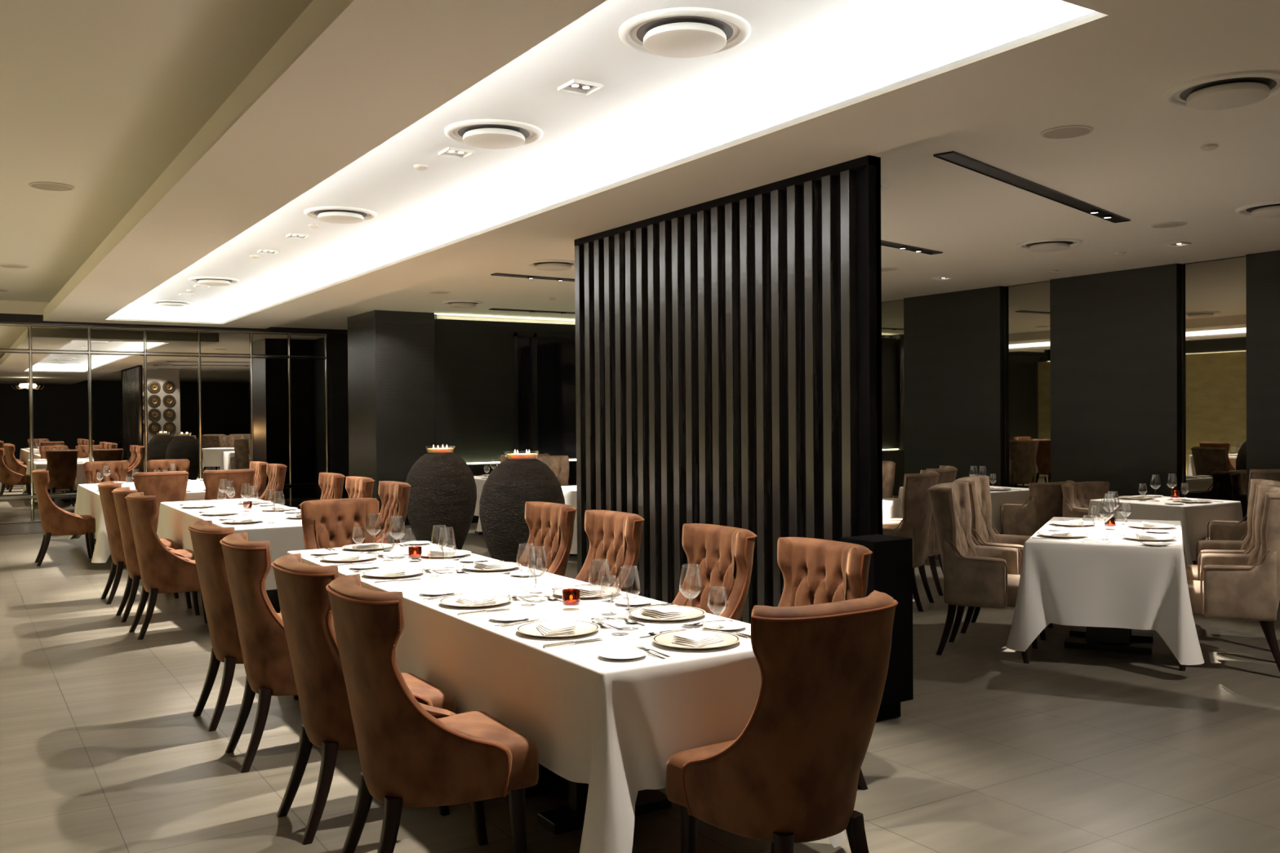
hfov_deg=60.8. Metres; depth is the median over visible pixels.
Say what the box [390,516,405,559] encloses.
wine glass
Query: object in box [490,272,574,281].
recessed light
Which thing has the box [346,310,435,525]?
wall column
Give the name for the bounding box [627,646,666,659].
fork
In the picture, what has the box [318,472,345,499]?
dining chair
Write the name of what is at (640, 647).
fork
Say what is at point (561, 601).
fork
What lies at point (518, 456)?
bowl
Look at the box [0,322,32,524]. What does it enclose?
wall mirror
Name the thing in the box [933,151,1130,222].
recessed light
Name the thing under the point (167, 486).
dining chair
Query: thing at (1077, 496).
armchair
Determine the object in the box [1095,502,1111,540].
wine glass
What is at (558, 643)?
table knife
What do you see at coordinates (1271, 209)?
ceiling vent
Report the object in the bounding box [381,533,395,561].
water goblet
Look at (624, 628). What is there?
wine glass
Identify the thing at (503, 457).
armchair
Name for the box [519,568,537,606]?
water goblet
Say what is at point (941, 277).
recessed light
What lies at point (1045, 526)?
table knife
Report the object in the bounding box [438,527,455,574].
wine glass
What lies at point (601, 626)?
fork
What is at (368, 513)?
wine glass
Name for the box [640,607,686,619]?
napkin
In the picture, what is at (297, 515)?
napkin
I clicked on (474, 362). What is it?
wall
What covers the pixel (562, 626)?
napkin
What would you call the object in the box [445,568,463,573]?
spoon
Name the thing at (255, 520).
charger plate
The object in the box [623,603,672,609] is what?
table knife
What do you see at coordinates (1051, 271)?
smoke detector
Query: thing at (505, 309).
recessed light
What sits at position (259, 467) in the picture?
dining chair
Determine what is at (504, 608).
table knife
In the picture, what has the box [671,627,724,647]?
napkin
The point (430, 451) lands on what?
bowl
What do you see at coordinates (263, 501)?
charger plate
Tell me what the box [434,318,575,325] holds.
trim
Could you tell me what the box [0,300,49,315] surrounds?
wall
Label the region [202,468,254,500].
dining chair
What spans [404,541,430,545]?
bread plate
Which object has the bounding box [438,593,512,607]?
charger plate
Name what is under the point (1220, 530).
armchair
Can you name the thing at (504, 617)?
bread plate
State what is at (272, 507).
napkin
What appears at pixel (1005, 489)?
charger plate
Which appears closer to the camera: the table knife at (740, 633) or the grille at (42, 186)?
the table knife at (740, 633)
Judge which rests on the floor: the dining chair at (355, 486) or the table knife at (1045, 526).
the dining chair at (355, 486)
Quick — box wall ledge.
[466,459,576,523]
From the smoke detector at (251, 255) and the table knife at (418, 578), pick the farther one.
the smoke detector at (251, 255)
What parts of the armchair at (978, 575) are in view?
leg, backrest, leg, armrest, armrest, seat, leg, leg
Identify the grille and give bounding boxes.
[0,265,26,267]
[31,183,71,190]
[430,291,449,293]
[881,268,896,271]
[1043,127,1089,137]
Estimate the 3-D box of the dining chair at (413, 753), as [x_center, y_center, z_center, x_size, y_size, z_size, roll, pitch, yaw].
[-0.711,1.012,3.655,0.617,1.010,0.524,-1,1,-30]
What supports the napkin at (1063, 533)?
on the charger plate at (1075, 535)
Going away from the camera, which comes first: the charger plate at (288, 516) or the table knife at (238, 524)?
the table knife at (238, 524)
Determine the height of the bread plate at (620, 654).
0.012 m
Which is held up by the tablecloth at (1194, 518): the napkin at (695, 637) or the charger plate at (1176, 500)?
the charger plate at (1176, 500)
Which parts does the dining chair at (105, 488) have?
leg, leg, backrest, seat, leg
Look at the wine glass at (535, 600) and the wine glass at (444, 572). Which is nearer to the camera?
the wine glass at (535, 600)
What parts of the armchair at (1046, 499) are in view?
armrest, backrest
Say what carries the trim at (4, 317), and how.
attached to the wall at (6, 306)
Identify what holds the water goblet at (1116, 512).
on the tablecloth at (1121, 582)
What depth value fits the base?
5.49 m
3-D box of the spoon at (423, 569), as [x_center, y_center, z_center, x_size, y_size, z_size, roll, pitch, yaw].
[-1.061,0.740,5.579,0.037,0.010,0.179,-1,1,-39]
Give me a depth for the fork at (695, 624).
4.13 m
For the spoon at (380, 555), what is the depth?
6.20 m
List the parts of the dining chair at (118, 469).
backrest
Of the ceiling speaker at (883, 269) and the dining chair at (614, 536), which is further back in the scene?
the ceiling speaker at (883, 269)
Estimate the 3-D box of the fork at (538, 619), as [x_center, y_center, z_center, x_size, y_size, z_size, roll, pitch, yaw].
[-0.470,0.751,4.178,0.198,0.008,0.024,-1,1,-35]
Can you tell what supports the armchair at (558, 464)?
on the floor
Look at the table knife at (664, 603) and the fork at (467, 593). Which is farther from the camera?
the fork at (467, 593)
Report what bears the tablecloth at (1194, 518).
on the dining table
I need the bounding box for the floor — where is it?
[0,523,1279,852]
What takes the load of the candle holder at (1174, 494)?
on the tablecloth at (1194, 518)
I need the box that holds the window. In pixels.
[513,332,576,459]
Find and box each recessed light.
[178,293,194,296]
[193,284,210,288]
[257,248,279,253]
[285,232,310,239]
[438,146,474,158]
[488,308,575,314]
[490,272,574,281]
[557,78,604,95]
[880,240,942,254]
[930,275,952,279]
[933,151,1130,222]
[1163,240,1191,246]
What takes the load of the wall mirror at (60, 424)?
attached to the wall at (327, 335)
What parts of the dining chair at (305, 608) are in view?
leg, leg, backrest, seat, leg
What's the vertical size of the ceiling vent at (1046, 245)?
0.054 m
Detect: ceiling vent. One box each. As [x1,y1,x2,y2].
[441,300,484,307]
[525,259,574,271]
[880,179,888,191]
[1017,238,1082,252]
[1162,70,1279,110]
[1235,200,1279,217]
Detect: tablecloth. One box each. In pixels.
[68,480,205,563]
[156,497,305,590]
[280,542,845,852]
[473,475,487,531]
[561,485,577,554]
[882,497,902,521]
[897,485,1029,533]
[1006,516,1204,665]
[1087,495,1243,564]
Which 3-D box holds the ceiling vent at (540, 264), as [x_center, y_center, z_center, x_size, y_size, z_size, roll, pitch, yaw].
[-0.852,-1.581,10.750,0.544,0.054,0.544,-1,1,-32]
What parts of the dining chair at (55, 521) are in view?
leg, leg, backrest, seat, leg, leg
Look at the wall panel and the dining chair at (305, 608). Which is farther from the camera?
the wall panel
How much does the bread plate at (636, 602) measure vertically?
0.012 m
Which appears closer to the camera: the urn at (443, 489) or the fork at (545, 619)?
the fork at (545, 619)
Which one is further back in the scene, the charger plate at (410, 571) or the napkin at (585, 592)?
the charger plate at (410, 571)
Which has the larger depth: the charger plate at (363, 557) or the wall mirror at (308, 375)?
the wall mirror at (308, 375)
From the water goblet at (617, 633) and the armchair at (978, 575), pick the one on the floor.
the armchair at (978, 575)
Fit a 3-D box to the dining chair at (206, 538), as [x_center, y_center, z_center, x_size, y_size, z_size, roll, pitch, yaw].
[-2.007,1.000,5.695,0.617,1.010,0.524,-1,1,-34]
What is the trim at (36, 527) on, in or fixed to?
attached to the wall at (327, 335)
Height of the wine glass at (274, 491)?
0.233 m
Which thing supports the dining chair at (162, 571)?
on the floor
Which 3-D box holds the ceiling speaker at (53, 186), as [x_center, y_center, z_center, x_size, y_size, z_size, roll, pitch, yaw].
[-4.409,-1.798,8.178,0.304,0.009,0.304,-1,1,-32]
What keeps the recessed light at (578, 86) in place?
attached to the cove
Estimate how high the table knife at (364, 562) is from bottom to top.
0.007 m
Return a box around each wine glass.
[247,488,258,514]
[264,491,275,519]
[272,491,284,522]
[366,513,381,554]
[388,515,404,558]
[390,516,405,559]
[431,524,448,571]
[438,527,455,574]
[516,545,536,598]
[527,546,547,602]
[588,560,611,621]
[617,565,640,631]
[679,564,702,628]
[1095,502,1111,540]
[1099,499,1114,536]
[1102,494,1116,528]
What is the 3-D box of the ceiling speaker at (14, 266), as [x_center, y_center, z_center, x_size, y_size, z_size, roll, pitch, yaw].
[-7.124,-1.822,12.410,0.304,0.009,0.304,-1,1,-32]
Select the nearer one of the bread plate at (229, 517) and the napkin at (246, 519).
the napkin at (246, 519)
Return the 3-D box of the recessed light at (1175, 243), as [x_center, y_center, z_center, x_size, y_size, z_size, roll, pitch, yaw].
[4.812,-1.635,9.776,0.164,0.016,0.164,-1,1,-32]
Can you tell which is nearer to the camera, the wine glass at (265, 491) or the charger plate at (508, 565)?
the charger plate at (508, 565)
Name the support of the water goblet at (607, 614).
on the tablecloth at (612, 726)
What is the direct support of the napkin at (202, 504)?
on the charger plate at (208, 504)
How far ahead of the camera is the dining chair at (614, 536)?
6.02 m
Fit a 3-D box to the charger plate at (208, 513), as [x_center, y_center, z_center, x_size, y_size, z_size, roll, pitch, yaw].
[-3.465,0.718,8.998,0.309,0.017,0.309,-1,1,-32]
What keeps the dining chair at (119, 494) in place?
on the floor
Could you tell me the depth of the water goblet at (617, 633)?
3.95 m
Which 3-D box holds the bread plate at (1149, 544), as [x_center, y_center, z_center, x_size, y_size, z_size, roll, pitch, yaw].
[3.042,0.696,6.441,0.162,0.012,0.162,0,1,26]
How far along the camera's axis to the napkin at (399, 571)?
5.43 m
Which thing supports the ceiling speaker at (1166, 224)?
attached to the ceiling
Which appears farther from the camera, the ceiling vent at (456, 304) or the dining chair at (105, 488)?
the ceiling vent at (456, 304)
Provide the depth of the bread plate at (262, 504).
9.89 m
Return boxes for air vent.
[149,299,193,306]
[188,276,239,285]
[303,206,377,223]
[444,119,542,149]
[618,7,751,57]
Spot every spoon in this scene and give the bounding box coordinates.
[364,549,391,553]
[377,554,393,559]
[422,568,441,573]
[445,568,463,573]
[507,595,532,602]
[533,595,557,599]
[591,621,622,630]
[606,617,636,623]
[648,629,687,635]
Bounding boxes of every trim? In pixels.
[0,313,347,333]
[0,508,300,535]
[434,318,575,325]
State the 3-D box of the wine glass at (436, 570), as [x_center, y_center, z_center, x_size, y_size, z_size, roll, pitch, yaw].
[-1.035,0.627,5.637,0.087,0.233,0.087,0,1,13]
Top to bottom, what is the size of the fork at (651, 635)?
0.008 m
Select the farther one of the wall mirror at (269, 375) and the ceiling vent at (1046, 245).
the wall mirror at (269, 375)
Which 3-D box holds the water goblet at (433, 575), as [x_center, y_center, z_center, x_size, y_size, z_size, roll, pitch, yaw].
[-1.012,0.669,5.433,0.074,0.153,0.074,-1,1,-37]
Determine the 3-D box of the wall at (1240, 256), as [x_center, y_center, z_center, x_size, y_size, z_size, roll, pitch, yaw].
[6.783,-0.180,9.461,0.200,3.150,28.700,-1,1,-32]
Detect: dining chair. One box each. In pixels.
[31,468,95,566]
[83,460,128,544]
[97,480,181,604]
[111,486,199,622]
[124,492,207,639]
[133,471,188,533]
[146,458,189,472]
[187,520,298,731]
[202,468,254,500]
[219,532,297,773]
[249,461,267,498]
[258,463,287,504]
[271,552,456,844]
[298,497,379,550]
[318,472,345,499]
[325,573,538,852]
[345,476,374,498]
[375,480,411,543]
[516,501,577,576]
[574,510,644,593]
[666,590,897,852]
[671,523,756,621]
[777,537,872,790]
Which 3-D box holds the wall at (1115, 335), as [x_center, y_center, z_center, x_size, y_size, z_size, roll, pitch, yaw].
[5.126,-0.142,11.782,0.110,3.050,6.037,-1,1,-32]
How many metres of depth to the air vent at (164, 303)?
14.66 m
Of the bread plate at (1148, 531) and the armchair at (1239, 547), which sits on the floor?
the armchair at (1239, 547)
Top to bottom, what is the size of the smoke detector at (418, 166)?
0.024 m
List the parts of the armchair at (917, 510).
armrest, armrest, leg, backrest, leg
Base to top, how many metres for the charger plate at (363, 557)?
0.017 m
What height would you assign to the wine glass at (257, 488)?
0.233 m
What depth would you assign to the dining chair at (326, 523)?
7.15 m
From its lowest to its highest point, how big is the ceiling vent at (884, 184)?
0.054 m
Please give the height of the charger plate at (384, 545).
0.017 m
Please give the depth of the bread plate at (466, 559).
6.00 m
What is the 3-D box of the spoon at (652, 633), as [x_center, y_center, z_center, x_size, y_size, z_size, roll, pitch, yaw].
[0.101,0.747,3.973,0.179,0.010,0.037,-1,1,-39]
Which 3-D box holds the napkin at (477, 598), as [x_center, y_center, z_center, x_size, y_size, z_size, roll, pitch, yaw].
[-0.691,0.731,4.631,0.128,0.030,0.154,-1,1,-37]
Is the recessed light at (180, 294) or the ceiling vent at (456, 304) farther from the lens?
the ceiling vent at (456, 304)
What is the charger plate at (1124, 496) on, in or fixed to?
on the tablecloth at (1194, 518)
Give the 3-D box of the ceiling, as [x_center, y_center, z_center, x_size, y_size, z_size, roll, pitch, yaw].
[0.857,-1.791,5.510,14.600,0.450,29.400,-1,1,-32]
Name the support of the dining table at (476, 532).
on the floor
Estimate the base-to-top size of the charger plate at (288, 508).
0.017 m
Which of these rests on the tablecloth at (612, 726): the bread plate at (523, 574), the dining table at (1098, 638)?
the bread plate at (523, 574)
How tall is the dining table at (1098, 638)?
0.749 m
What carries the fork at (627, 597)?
on the tablecloth at (612, 726)
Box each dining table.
[266,589,280,613]
[475,530,483,534]
[500,763,671,835]
[1064,626,1153,654]
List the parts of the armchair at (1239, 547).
seat, armrest, armrest, backrest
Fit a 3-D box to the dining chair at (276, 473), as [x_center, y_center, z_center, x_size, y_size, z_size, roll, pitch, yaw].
[-4.403,0.946,12.586,0.617,1.010,0.524,-1,1,-32]
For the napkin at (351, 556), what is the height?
0.030 m
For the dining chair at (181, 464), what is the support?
on the floor
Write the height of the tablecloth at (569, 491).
0.640 m
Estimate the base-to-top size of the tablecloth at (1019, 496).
0.640 m
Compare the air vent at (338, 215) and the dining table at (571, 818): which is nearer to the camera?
the dining table at (571, 818)
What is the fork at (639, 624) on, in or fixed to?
on the tablecloth at (612, 726)
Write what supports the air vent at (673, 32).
attached to the cove
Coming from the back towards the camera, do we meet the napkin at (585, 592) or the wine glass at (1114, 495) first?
the wine glass at (1114, 495)
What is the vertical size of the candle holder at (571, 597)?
0.080 m
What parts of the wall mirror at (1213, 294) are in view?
frame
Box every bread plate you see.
[177,502,195,505]
[196,510,216,512]
[217,516,239,519]
[257,503,275,506]
[284,511,300,513]
[311,550,339,555]
[348,564,380,569]
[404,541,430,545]
[419,588,455,595]
[458,557,488,562]
[488,613,530,622]
[510,570,542,577]
[597,648,647,660]
[613,598,652,605]
[702,621,746,631]
[1048,528,1073,531]
[1057,517,1081,520]
[1140,542,1170,546]
[1143,529,1170,533]
[1146,494,1163,497]
[1164,502,1185,504]
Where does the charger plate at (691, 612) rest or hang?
on the tablecloth at (612, 726)
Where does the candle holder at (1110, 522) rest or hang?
on the tablecloth at (1121, 582)
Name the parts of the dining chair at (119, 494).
leg, leg, backrest, seat, leg, leg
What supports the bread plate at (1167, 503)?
on the tablecloth at (1194, 518)
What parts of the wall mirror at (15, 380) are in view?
pane, pane, pane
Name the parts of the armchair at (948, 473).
armrest, leg, leg, backrest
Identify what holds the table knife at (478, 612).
on the tablecloth at (612, 726)
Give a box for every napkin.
[192,502,207,506]
[210,510,231,514]
[232,516,254,522]
[244,500,262,502]
[271,506,286,510]
[294,513,301,517]
[337,551,361,560]
[351,543,381,549]
[381,566,407,576]
[426,550,458,556]
[455,592,497,605]
[472,561,505,569]
[536,618,577,635]
[566,586,608,596]
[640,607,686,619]
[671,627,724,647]
[989,485,1004,489]
[1049,530,1072,536]
[1064,520,1084,524]
[1128,495,1146,497]
[1134,532,1158,539]
[1142,521,1163,527]
[1181,497,1200,502]
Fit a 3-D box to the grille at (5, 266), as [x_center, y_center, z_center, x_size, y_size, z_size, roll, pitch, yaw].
[-7.124,-1.819,12.410,0.268,0.005,0.268,0,1,44]
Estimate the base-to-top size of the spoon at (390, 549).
0.010 m
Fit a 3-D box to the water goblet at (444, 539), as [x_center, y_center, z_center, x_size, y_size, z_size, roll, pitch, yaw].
[-1.002,0.666,5.735,0.074,0.153,0.074,-1,1,-37]
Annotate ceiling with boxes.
[0,0,1279,329]
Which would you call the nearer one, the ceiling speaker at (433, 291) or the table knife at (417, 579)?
the table knife at (417, 579)
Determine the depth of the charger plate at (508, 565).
5.71 m
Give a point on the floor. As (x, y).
(104, 749)
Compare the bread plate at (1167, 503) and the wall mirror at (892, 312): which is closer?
the bread plate at (1167, 503)
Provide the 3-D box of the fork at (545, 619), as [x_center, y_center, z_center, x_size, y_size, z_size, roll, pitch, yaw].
[-0.441,0.750,4.161,0.198,0.008,0.024,-1,1,-34]
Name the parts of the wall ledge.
light strip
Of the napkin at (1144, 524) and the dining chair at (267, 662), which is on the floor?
the dining chair at (267, 662)
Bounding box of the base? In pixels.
[840,533,913,721]
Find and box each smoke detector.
[249,254,259,257]
[308,223,319,227]
[413,164,427,170]
[1049,270,1058,272]
[1115,251,1126,255]
[1200,143,1217,151]
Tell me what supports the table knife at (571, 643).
on the tablecloth at (612, 726)
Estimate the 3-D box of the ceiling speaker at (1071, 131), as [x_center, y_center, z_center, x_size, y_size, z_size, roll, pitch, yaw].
[2.287,-1.577,5.848,0.264,0.008,0.264,-1,1,-32]
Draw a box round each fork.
[349,567,386,572]
[422,592,464,599]
[426,593,470,599]
[494,617,541,626]
[500,618,548,627]
[542,594,562,602]
[598,597,636,601]
[598,624,611,629]
[617,616,645,626]
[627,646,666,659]
[633,644,671,657]
[638,635,654,638]
[683,619,725,626]
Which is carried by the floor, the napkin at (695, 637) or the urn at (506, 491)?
the urn at (506, 491)
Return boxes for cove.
[106,0,1101,323]
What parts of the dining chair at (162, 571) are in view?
leg, leg, backrest, leg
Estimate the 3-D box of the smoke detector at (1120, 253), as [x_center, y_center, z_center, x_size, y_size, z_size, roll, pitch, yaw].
[4.549,-1.635,10.319,0.090,0.024,0.090,-1,1,-32]
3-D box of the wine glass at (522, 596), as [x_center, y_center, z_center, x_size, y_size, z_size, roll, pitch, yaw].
[-0.499,0.632,4.793,0.087,0.233,0.087,0,1,13]
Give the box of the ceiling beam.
[43,0,1279,328]
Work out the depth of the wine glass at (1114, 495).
7.44 m
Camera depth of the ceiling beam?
4.95 m
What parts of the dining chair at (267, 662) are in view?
leg, leg, backrest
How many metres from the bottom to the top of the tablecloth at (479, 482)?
0.640 m
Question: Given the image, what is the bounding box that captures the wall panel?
[328,333,349,498]
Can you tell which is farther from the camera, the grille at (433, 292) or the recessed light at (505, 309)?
the recessed light at (505, 309)
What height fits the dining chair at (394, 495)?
1.010 m
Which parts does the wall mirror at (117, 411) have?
pane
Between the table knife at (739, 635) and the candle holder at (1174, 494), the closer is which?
the table knife at (739, 635)
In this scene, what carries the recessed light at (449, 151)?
attached to the cove
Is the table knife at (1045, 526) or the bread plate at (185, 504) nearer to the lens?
the table knife at (1045, 526)
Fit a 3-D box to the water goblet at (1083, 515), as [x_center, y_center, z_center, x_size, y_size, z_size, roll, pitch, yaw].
[2.766,0.625,6.731,0.074,0.153,0.074,0,1,31]
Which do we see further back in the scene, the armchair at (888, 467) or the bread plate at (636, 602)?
the armchair at (888, 467)
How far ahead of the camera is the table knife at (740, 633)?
3.92 m
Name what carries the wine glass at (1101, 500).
on the tablecloth at (1121, 582)
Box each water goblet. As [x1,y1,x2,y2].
[351,528,364,553]
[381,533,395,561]
[399,528,412,555]
[429,545,444,577]
[442,538,456,568]
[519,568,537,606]
[527,559,544,594]
[600,576,617,616]
[609,592,630,635]
[707,586,727,630]
[1081,515,1094,541]
[1090,506,1102,528]
[1115,511,1127,536]
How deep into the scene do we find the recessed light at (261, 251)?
10.30 m
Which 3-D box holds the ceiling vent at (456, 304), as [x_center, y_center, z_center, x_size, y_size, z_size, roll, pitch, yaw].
[-2.333,-1.609,14.375,0.544,0.054,0.544,-1,1,-32]
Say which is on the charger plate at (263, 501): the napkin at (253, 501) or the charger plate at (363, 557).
the napkin at (253, 501)
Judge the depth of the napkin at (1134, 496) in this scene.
9.81 m
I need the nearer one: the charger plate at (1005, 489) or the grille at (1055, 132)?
the grille at (1055, 132)
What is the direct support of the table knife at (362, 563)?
on the tablecloth at (612, 726)
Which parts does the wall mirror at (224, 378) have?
pane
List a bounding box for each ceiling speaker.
[0,264,28,268]
[28,182,74,191]
[428,290,450,293]
[881,267,898,271]
[1040,124,1093,138]
[1151,222,1186,227]
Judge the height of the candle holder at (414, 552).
0.080 m
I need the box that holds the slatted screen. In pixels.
[573,155,882,623]
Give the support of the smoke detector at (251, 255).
attached to the cove
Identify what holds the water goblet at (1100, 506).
on the tablecloth at (1121, 582)
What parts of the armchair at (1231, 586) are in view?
leg, seat, armrest, armrest, backrest, leg, leg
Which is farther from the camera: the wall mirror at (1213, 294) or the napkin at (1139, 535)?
the wall mirror at (1213, 294)
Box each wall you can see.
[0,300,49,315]
[0,333,330,500]
[434,320,575,462]
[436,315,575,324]
[881,256,1244,562]
[903,249,1279,519]
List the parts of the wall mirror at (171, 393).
pane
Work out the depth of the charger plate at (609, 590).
4.89 m
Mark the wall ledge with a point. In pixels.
(477, 469)
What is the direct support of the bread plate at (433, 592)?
on the tablecloth at (612, 726)
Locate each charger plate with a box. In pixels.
[180,503,217,507]
[200,511,239,515]
[221,518,264,524]
[235,500,271,504]
[259,506,297,511]
[284,515,301,519]
[320,553,377,562]
[342,542,394,551]
[361,567,424,577]
[422,549,471,558]
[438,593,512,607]
[461,561,520,571]
[515,619,599,637]
[551,585,621,598]
[627,605,706,621]
[651,629,740,648]
[990,487,1010,490]
[1036,531,1088,537]
[1048,520,1096,526]
[1118,495,1155,499]
[1121,533,1176,541]
[1126,523,1176,528]
[1172,498,1212,502]
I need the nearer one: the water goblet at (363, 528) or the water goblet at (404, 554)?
the water goblet at (404, 554)
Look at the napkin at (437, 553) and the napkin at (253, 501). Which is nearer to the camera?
the napkin at (437, 553)
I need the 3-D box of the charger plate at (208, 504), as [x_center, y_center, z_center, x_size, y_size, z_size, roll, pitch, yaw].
[-3.948,0.714,9.758,0.309,0.017,0.309,-1,1,-32]
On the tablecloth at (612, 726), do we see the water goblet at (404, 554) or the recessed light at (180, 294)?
the water goblet at (404, 554)
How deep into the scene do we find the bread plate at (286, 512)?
9.12 m
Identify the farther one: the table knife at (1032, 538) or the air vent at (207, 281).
the air vent at (207, 281)
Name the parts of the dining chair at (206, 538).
leg, leg, backrest, leg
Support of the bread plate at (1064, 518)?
on the tablecloth at (1121, 582)
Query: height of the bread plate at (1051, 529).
0.012 m
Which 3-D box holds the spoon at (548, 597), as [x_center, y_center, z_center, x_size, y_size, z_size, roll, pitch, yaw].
[-0.416,0.743,4.746,0.037,0.010,0.179,-1,1,-39]
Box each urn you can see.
[405,453,476,550]
[479,459,564,562]
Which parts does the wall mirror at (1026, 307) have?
frame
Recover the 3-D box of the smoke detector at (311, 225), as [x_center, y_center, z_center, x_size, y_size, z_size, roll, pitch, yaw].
[-2.672,-1.643,8.944,0.090,0.024,0.090,-1,1,-32]
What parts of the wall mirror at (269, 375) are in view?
pane, pane, pane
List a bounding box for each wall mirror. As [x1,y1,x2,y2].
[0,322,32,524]
[29,323,89,523]
[88,325,145,482]
[143,327,199,479]
[197,328,251,479]
[249,330,290,506]
[288,332,328,509]
[881,299,904,497]
[1003,281,1050,488]
[1180,256,1246,521]
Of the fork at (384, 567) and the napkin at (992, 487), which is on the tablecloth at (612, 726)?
the fork at (384, 567)
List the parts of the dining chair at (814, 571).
backrest, leg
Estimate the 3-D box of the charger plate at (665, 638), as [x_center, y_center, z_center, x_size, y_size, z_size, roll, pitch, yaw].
[0.195,0.745,3.795,0.309,0.017,0.309,-1,1,-32]
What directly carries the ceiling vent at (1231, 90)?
in the ceiling
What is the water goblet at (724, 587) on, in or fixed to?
on the tablecloth at (612, 726)
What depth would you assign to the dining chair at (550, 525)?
6.65 m
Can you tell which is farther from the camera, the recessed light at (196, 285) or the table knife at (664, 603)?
the recessed light at (196, 285)
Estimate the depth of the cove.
5.71 m
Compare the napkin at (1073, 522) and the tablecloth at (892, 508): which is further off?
the tablecloth at (892, 508)
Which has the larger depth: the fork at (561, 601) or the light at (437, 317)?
the light at (437, 317)
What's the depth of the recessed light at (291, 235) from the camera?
9.44 m
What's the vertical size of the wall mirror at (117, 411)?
2.981 m
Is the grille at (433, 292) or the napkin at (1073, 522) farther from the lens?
the grille at (433, 292)
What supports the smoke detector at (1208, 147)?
attached to the ceiling
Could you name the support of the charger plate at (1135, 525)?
on the tablecloth at (1121, 582)
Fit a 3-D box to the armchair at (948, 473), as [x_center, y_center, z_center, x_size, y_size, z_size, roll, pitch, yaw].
[2.419,0.891,9.543,0.681,1.076,0.691,0,1,26]
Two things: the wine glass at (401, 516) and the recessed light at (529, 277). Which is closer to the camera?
the wine glass at (401, 516)
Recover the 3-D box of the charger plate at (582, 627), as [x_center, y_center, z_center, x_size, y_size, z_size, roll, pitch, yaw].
[-0.301,0.747,4.007,0.309,0.017,0.309,-1,1,-32]
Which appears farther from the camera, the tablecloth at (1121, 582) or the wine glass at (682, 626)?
the tablecloth at (1121, 582)
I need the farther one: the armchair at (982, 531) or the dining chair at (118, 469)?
the dining chair at (118, 469)
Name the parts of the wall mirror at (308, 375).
pane, pane, pane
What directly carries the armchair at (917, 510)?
on the floor
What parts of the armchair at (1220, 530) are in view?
armrest, backrest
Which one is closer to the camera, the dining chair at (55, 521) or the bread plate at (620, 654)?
the bread plate at (620, 654)
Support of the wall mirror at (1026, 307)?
attached to the wall at (1240, 256)
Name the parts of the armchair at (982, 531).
leg, backrest, leg, armrest, armrest, leg, leg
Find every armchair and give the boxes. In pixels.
[499,453,549,463]
[536,455,569,486]
[882,461,896,497]
[882,470,940,612]
[887,465,958,595]
[927,482,1037,663]
[952,475,1053,639]
[1000,480,1075,536]
[1061,481,1111,518]
[1178,486,1279,671]
[1185,479,1279,644]
[1200,469,1279,540]
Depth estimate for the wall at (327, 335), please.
18.68 m
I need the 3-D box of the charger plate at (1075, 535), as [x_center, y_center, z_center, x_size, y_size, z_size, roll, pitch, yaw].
[2.691,0.691,6.952,0.309,0.017,0.309,0,1,26]
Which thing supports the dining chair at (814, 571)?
on the floor
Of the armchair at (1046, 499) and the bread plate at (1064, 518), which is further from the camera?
the armchair at (1046, 499)
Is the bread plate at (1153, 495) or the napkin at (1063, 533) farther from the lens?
the bread plate at (1153, 495)
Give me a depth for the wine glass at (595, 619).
4.25 m
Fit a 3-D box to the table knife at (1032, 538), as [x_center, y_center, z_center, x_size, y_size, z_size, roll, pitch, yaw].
[2.564,0.699,6.798,0.234,0.007,0.018,0,1,27]
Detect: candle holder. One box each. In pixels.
[243,501,252,511]
[408,546,422,562]
[562,588,580,610]
[1104,516,1115,529]
[1170,490,1179,497]
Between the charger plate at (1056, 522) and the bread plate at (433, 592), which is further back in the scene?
the charger plate at (1056, 522)
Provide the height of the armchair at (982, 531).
1.076 m
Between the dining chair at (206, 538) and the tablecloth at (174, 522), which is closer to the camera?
the dining chair at (206, 538)
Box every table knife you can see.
[226,524,253,525]
[330,562,372,565]
[335,563,370,566]
[373,577,421,582]
[373,578,421,583]
[457,608,511,613]
[457,608,511,615]
[542,638,602,646]
[542,640,603,648]
[551,583,595,589]
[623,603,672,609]
[730,632,751,639]
[735,632,751,637]
[1031,537,1071,540]
[1044,525,1079,528]
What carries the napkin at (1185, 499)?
on the charger plate at (1176, 500)
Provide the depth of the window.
16.89 m
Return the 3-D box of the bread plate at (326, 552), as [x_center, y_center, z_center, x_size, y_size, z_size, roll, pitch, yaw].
[-1.828,0.736,6.336,0.162,0.012,0.162,-1,1,-32]
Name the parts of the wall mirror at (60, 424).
pane, pane, pane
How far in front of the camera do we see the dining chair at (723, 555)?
5.20 m
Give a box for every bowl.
[425,444,454,453]
[504,450,538,460]
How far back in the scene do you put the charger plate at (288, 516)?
8.62 m
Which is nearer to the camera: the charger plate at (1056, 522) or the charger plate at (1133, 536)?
the charger plate at (1133, 536)
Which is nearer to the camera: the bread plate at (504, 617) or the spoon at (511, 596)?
the bread plate at (504, 617)
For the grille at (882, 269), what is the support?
attached to the ceiling speaker at (883, 269)
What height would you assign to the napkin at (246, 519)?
0.030 m
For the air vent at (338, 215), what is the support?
attached to the cove

